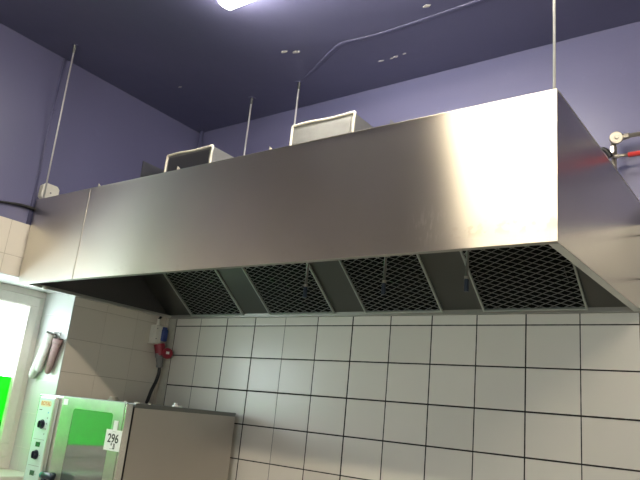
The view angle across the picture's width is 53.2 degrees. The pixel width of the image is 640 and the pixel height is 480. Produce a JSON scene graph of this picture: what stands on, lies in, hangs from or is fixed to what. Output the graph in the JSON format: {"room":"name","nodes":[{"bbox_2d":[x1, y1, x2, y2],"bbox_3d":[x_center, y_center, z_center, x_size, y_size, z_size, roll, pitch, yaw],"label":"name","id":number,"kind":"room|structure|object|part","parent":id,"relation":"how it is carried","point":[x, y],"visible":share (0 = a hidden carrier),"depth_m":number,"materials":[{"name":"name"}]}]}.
{"room":"commercial kitchen","nodes":[
{"label":"commercial kitchen","id":0,"kind":"room"},
{"bbox_2d":[0,23,199,403],"bbox_3d":[-2.993,0.067,2.421,0.450,3.525,6.150,-6,-19,36],"label":"wall","id":1,"kind":"structure","parent":0,"point":[105,136],"depth_m":4.09,"materials":[{"name":"purple paint"}]},
{"bbox_2d":[0,468,23,479],"bbox_3d":[-2.220,1.202,3.274,0.420,0.026,1.463,-6,-19,36],"label":"window sill","id":2,"kind":"structure","parent":1,"relation":"attached to","point":[5,473],"depth_m":3.65,"materials":[{"name":"white paint"}]},
{"bbox_2d":[0,200,34,210],"bbox_3d":[-2.042,-0.322,3.400,0.029,0.055,1.341,-6,-19,36],"label":"cable","id":3,"kind":"object","parent":1,"relation":"attached to","point":[6,202],"visible":0.7,"depth_m":3.76,"materials":[{"name":"rubber"}]},
{"bbox_2d":[0,283,46,467],"bbox_3d":[-2.292,0.677,3.516,0.057,1.096,1.463,-6,-19,36],"label":"window","id":4,"kind":"structure","parent":1,"relation":"in","point":[13,388],"depth_m":4.01,"materials":[{"name":"white paint"}]},
{"bbox_2d":[0,272,75,471],"bbox_3d":[-2.173,0.665,3.430,0.401,1.108,1.475,-6,-19,36],"label":"trim","id":5,"kind":"structure","parent":1,"relation":"attached to","point":[58,308],"depth_m":3.98,"materials":[{"name":"white paint"},{"name":"plaster"}]},
{"bbox_2d":[26,58,65,223],"bbox_3d":[-1.688,-0.628,3.952,0.016,1.116,0.020,-6,-19,36],"label":"conduit","id":6,"kind":"object","parent":1,"relation":"attached to","point":[53,110],"visible":1,"depth_m":3.94,"materials":[{"name":"paint"}]},
{"bbox_2d":[38,183,58,198],"bbox_3d":[-1.661,-0.282,3.910,0.046,0.115,0.110,-6,-19,36],"label":"junction box","id":7,"kind":"object","parent":1,"relation":"attached to","point":[51,190],"visible":0.52,"depth_m":3.89,"materials":[{"name":"white plastic"}]},
{"bbox_2d":[148,316,172,358],"bbox_3d":[-1.097,0.676,4.456,0.140,0.293,0.133,-6,-19,36],"label":"power outlet","id":8,"kind":"object","parent":1,"relation":"attached to","point":[158,335],"visible":0.98,"depth_m":4.43,"materials":[{"name":"white plastic"}]},
{"bbox_2d":[145,353,163,403],"bbox_3d":[-1.129,0.946,4.384,0.065,0.350,0.079,2,-16,13],"label":"power cord","id":9,"kind":"object","parent":8,"relation":"attached to","point":[159,358],"visible":0.98,"depth_m":4.40,"materials":[{"name":"grey plastic"}]},
{"bbox_2d":[154,343,164,354],"bbox_3d":[-1.114,0.764,4.447,0.090,0.096,0.075,10,-16,-15],"label":"socket","id":10,"kind":"object","parent":8,"relation":"attached to","point":[159,348],"depth_m":4.42,"materials":[{"name":"plastic"}]},
{"bbox_3d":[-1.642,0.584,3.985,0.026,0.035,0.039,-6,-19,36],"label":"wall hook","id":11,"kind":"object","parent":1,"relation":"attached to","visible":0},
{"bbox_2d":[28,331,55,378],"bbox_3d":[-1.741,0.716,3.985,0.185,0.295,0.072,-6,-19,36],"label":"glove","id":12,"kind":"object","parent":11,"relation":"hanging from","point":[37,366],"visible":0.98,"depth_m":3.96,"materials":[{"name":"white fabric"}]},
{"bbox_2d":[45,337,63,373],"bbox_3d":[-1.636,0.711,3.925,0.114,0.227,0.048,-6,-19,36],"label":"glove","id":13,"kind":"object","parent":11,"relation":"hanging from","point":[57,342],"visible":1,"depth_m":3.91,"materials":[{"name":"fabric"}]},
{"bbox_2d":[0,0,639,132],"bbox_3d":[-0.595,-1.940,1.222,6.050,0.152,6.400,-6,-19,36],"label":"ceiling","id":14,"kind":"structure","parent":0,"point":[198,63],"depth_m":3.67,"materials":[{"name":"paint"}]},
{"bbox_2d":[43,43,78,197],"bbox_3d":[-1.584,-0.726,3.862,0.048,0.962,0.187,13,-17,-24],"label":"rod","id":15,"kind":"object","parent":14,"relation":"hanging from","point":[74,45],"visible":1,"depth_m":3.88,"materials":[{"name":"metal"}]},
{"bbox_2d":[218,0,253,9],"bbox_3d":[0.013,-1.281,2.920,1.275,0.088,0.136,-6,-19,36],"label":"lamp","id":16,"kind":"object","parent":14,"relation":"attached to","point":[228,4],"visible":1,"depth_m":3.24,"materials":[{"name":"white plastic"}]},
{"bbox_2d":[243,96,255,154],"bbox_3d":[-0.511,-0.506,4.234,0.036,0.973,0.036,-6,-19,36],"label":"rod","id":17,"kind":"object","parent":14,"relation":"hanging from","point":[250,97],"visible":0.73,"depth_m":4.32,"materials":[{"name":"metal"}]},
{"bbox_2d":[294,80,302,124],"bbox_3d":[-0.179,-0.546,3.971,0.036,0.973,0.036,-6,-19,36],"label":"rod","id":18,"kind":"object","parent":14,"relation":"hanging from","point":[299,82],"visible":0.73,"depth_m":4.07,"materials":[{"name":"metal"}]},
{"bbox_2d":[553,0,555,88],"bbox_3d":[0.807,-0.947,2.202,0.036,0.960,0.036,-6,-19,36],"label":"rod","id":19,"kind":"object","parent":14,"relation":"hanging from","point":[554,1],"visible":1,"depth_m":2.11,"materials":[{"name":"metal"}]},
{"bbox_2d":[164,21,639,479],"bbox_3d":[1.109,0.650,3.019,5.412,3.525,0.150,-6,-19,36],"label":"wall","id":20,"kind":"structure","parent":0,"point":[514,396],"depth_m":3.34,"materials":[{"name":"white tile"}]},
{"bbox_2d":[155,319,176,404],"bbox_3d":[-1.133,1.356,4.367,0.078,2.457,0.010,-6,-19,36],"label":"trim","id":21,"kind":"structure","parent":20,"relation":"attached to","point":[172,322],"depth_m":4.49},
{"bbox_2d":[198,131,203,147],"bbox_3d":[-0.971,-0.334,4.842,0.028,1.066,0.028,-6,-19,36],"label":"trim","id":22,"kind":"structure","parent":20,"relation":"attached to","point":[201,132],"depth_m":4.96,"materials":[{"name":"paint"}]},
{"bbox_2d":[18,88,639,318],"bbox_3d":[-0.130,-0.077,3.354,3.092,0.858,1.170,-6,-19,36],"label":"extractor hood","id":23,"kind":"object","parent":20,"relation":"attached to","point":[510,206],"visible":1,"depth_m":2.72,"materials":[{"name":"metal"}]},
{"bbox_3d":[-1.509,-0.016,3.619,0.542,0.510,0.004,-6,-19,36],"label":"panel","id":24,"kind":"part","parent":23,"relation":"part of","materials":[{"name":"metal"}]},
{"bbox_3d":[-0.938,-0.263,4.015,0.004,0.306,0.500,-6,-19,36],"label":"upright plate","id":25,"kind":"part","parent":23,"relation":"part of","materials":[{"name":"metal"}]},
{"bbox_3d":[-1.131,0.244,4.349,0.252,0.437,0.577,-6,-19,36],"label":"blanking panel","id":26,"kind":"part","parent":23,"relation":"part of","materials":[{"name":"metal"}]},
{"bbox_2d":[164,144,233,171],"bbox_3d":[-0.630,-0.309,3.747,0.388,0.307,0.438,-6,-19,36],"label":"box","id":27,"kind":"object","parent":23,"relation":"on","point":[206,154],"visible":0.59,"depth_m":3.59,"materials":[{"name":"metal"}]},
{"bbox_3d":[-0.753,-0.353,3.582,0.332,0.279,0.004,-6,-19,36],"label":"inset panel","id":28,"kind":"part","parent":27,"relation":"part of","materials":[{"name":"metal"}]},
{"bbox_3d":[-0.546,0.186,3.927,0.220,0.437,0.577,-6,-19,36],"label":"blanking panel","id":29,"kind":"part","parent":23,"relation":"part of","materials":[{"name":"metal"}]},
{"bbox_3d":[-0.273,-0.140,2.727,2.510,0.510,0.004,-6,-19,36],"label":"panel","id":30,"kind":"part","parent":23,"relation":"part of","materials":[{"name":"metal"}]},
{"bbox_2d":[289,111,373,145],"bbox_3d":[0.122,-0.384,3.204,0.384,0.307,0.438,-6,-19,36],"label":"box","id":31,"kind":"object","parent":23,"relation":"on","point":[348,122],"visible":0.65,"depth_m":3.05,"materials":[{"name":"silver metal"}]},
{"bbox_3d":[-0.001,-0.428,3.039,0.328,0.279,0.004,-6,-19,36],"label":"inset panel","id":32,"kind":"part","parent":31,"relation":"part of","materials":[{"name":"silver metal"}]},
{"bbox_3d":[0.031,0.128,3.511,0.210,0.437,0.577,-6,-19,36],"label":"blanking panel","id":33,"kind":"part","parent":23,"relation":"part of","materials":[{"name":"metal"}]},
{"bbox_3d":[0.588,0.072,3.109,0.220,0.437,0.577,-6,-19,36],"label":"blanking panel","id":34,"kind":"part","parent":23,"relation":"part of","materials":[{"name":"metal"}]},
{"bbox_3d":[1.093,-0.083,2.434,0.040,0.510,1.164,-6,-19,36],"label":"panel","id":35,"kind":"part","parent":23,"relation":"part of","materials":[{"name":"metal"}]},
{"bbox_3d":[1.169,0.014,2.690,0.222,0.437,0.577,-6,-19,36],"label":"blanking panel","id":36,"kind":"part","parent":23,"relation":"part of","materials":[{"name":"metal"}]},
{"bbox_2d":[601,147,612,157],"bbox_3d":[1.321,-0.302,2.988,0.039,0.272,0.100,13,-17,-25],"label":"hose","id":37,"kind":"object","parent":23,"relation":"on","point":[606,151],"visible":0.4,"depth_m":2.98,"materials":[{"name":"rubber"}]},
{"bbox_2d":[609,131,639,168],"bbox_3d":[1.907,-0.379,2.638,1.310,0.352,0.099,-5,-19,35],"label":"gas pipe","id":38,"kind":"object","parent":20,"relation":"attached to","point":[616,137],"visible":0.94,"depth_m":2.99,"materials":[{"name":"silver metal"}]},
{"bbox_2d":[611,151,639,158],"bbox_3d":[1.911,-0.430,2.643,1.302,0.030,0.110,-6,-19,36],"label":"pipe","id":39,"kind":"object","parent":20,"relation":"attached to","point":[634,153],"visible":1,"depth_m":2.94,"materials":[{"name":"red metal"}]},
{"bbox_3d":[-0.949,1.557,0.245,6.050,0.100,6.400,-6,-19,36],"label":"floor","id":40,"kind":"structure","parent":0,"visible":0},
{"bbox_2d":[23,394,235,479],"bbox_3d":[-1.176,1.652,3.608,0.837,1.476,0.892,-6,-19,36],"label":"oven","id":41,"kind":"object","parent":40,"relation":"on","point":[159,442],"visible":1,"depth_m":3.47,"materials":[{"name":"metal"}]},
{"bbox_3d":[-1.600,1.202,3.581,0.052,0.052,0.020,-6,-19,36],"label":"knob","id":42,"kind":"part","parent":41,"relation":"part of","materials":[{"name":"black plastic"}]},
{"bbox_3d":[-1.584,1.044,3.625,0.052,0.052,0.020,-6,-19,36],"label":"knob","id":43,"kind":"part","parent":41,"relation":"part of","materials":[{"name":"black plastic"}]},
{"bbox_3d":[-1.591,1.258,3.588,0.162,0.740,0.029,-6,-19,36],"label":"control panel","id":44,"kind":"part","parent":41,"relation":"part of","materials":[{"name":"metal"}]},
{"bbox_3d":[-1.242,1.216,3.333,0.354,0.632,0.002,-6,-19,36],"label":"door glass","id":45,"kind":"part","parent":41,"relation":"part of","materials":[{"name":"grey"}]},
{"bbox_3d":[-1.241,1.253,3.348,0.560,0.808,0.042,-6,-19,36],"label":"door","id":46,"kind":"part","parent":41,"relation":"part of","materials":[{"name":"glass"}]},
{"bbox_2d":[103,420,122,451],"bbox_3d":[-1.052,0.998,3.260,0.129,0.148,0.004,-6,-19,36],"label":"number card","id":47,"kind":"object","parent":41,"relation":"attached to","point":[113,437],"visible":1,"depth_m":3.26,"materials":[{"name":"white paper"}]},
{"bbox_2d":[107,433,117,442],"bbox_3d":[-1.054,1.010,3.255,0.088,0.044,0.001,-6,-19,36],"label":"print","id":48,"kind":"object","parent":47,"relation":"attached to","point":[111,437],"depth_m":3.26,"materials":[{"name":"black"}]},
{"bbox_3d":[-0.778,1.362,3.496,0.003,0.810,0.761,-6,-19,36],"label":"panel","id":49,"kind":"part","parent":41,"relation":"part of","materials":[{"name":"metal"}]}
]}

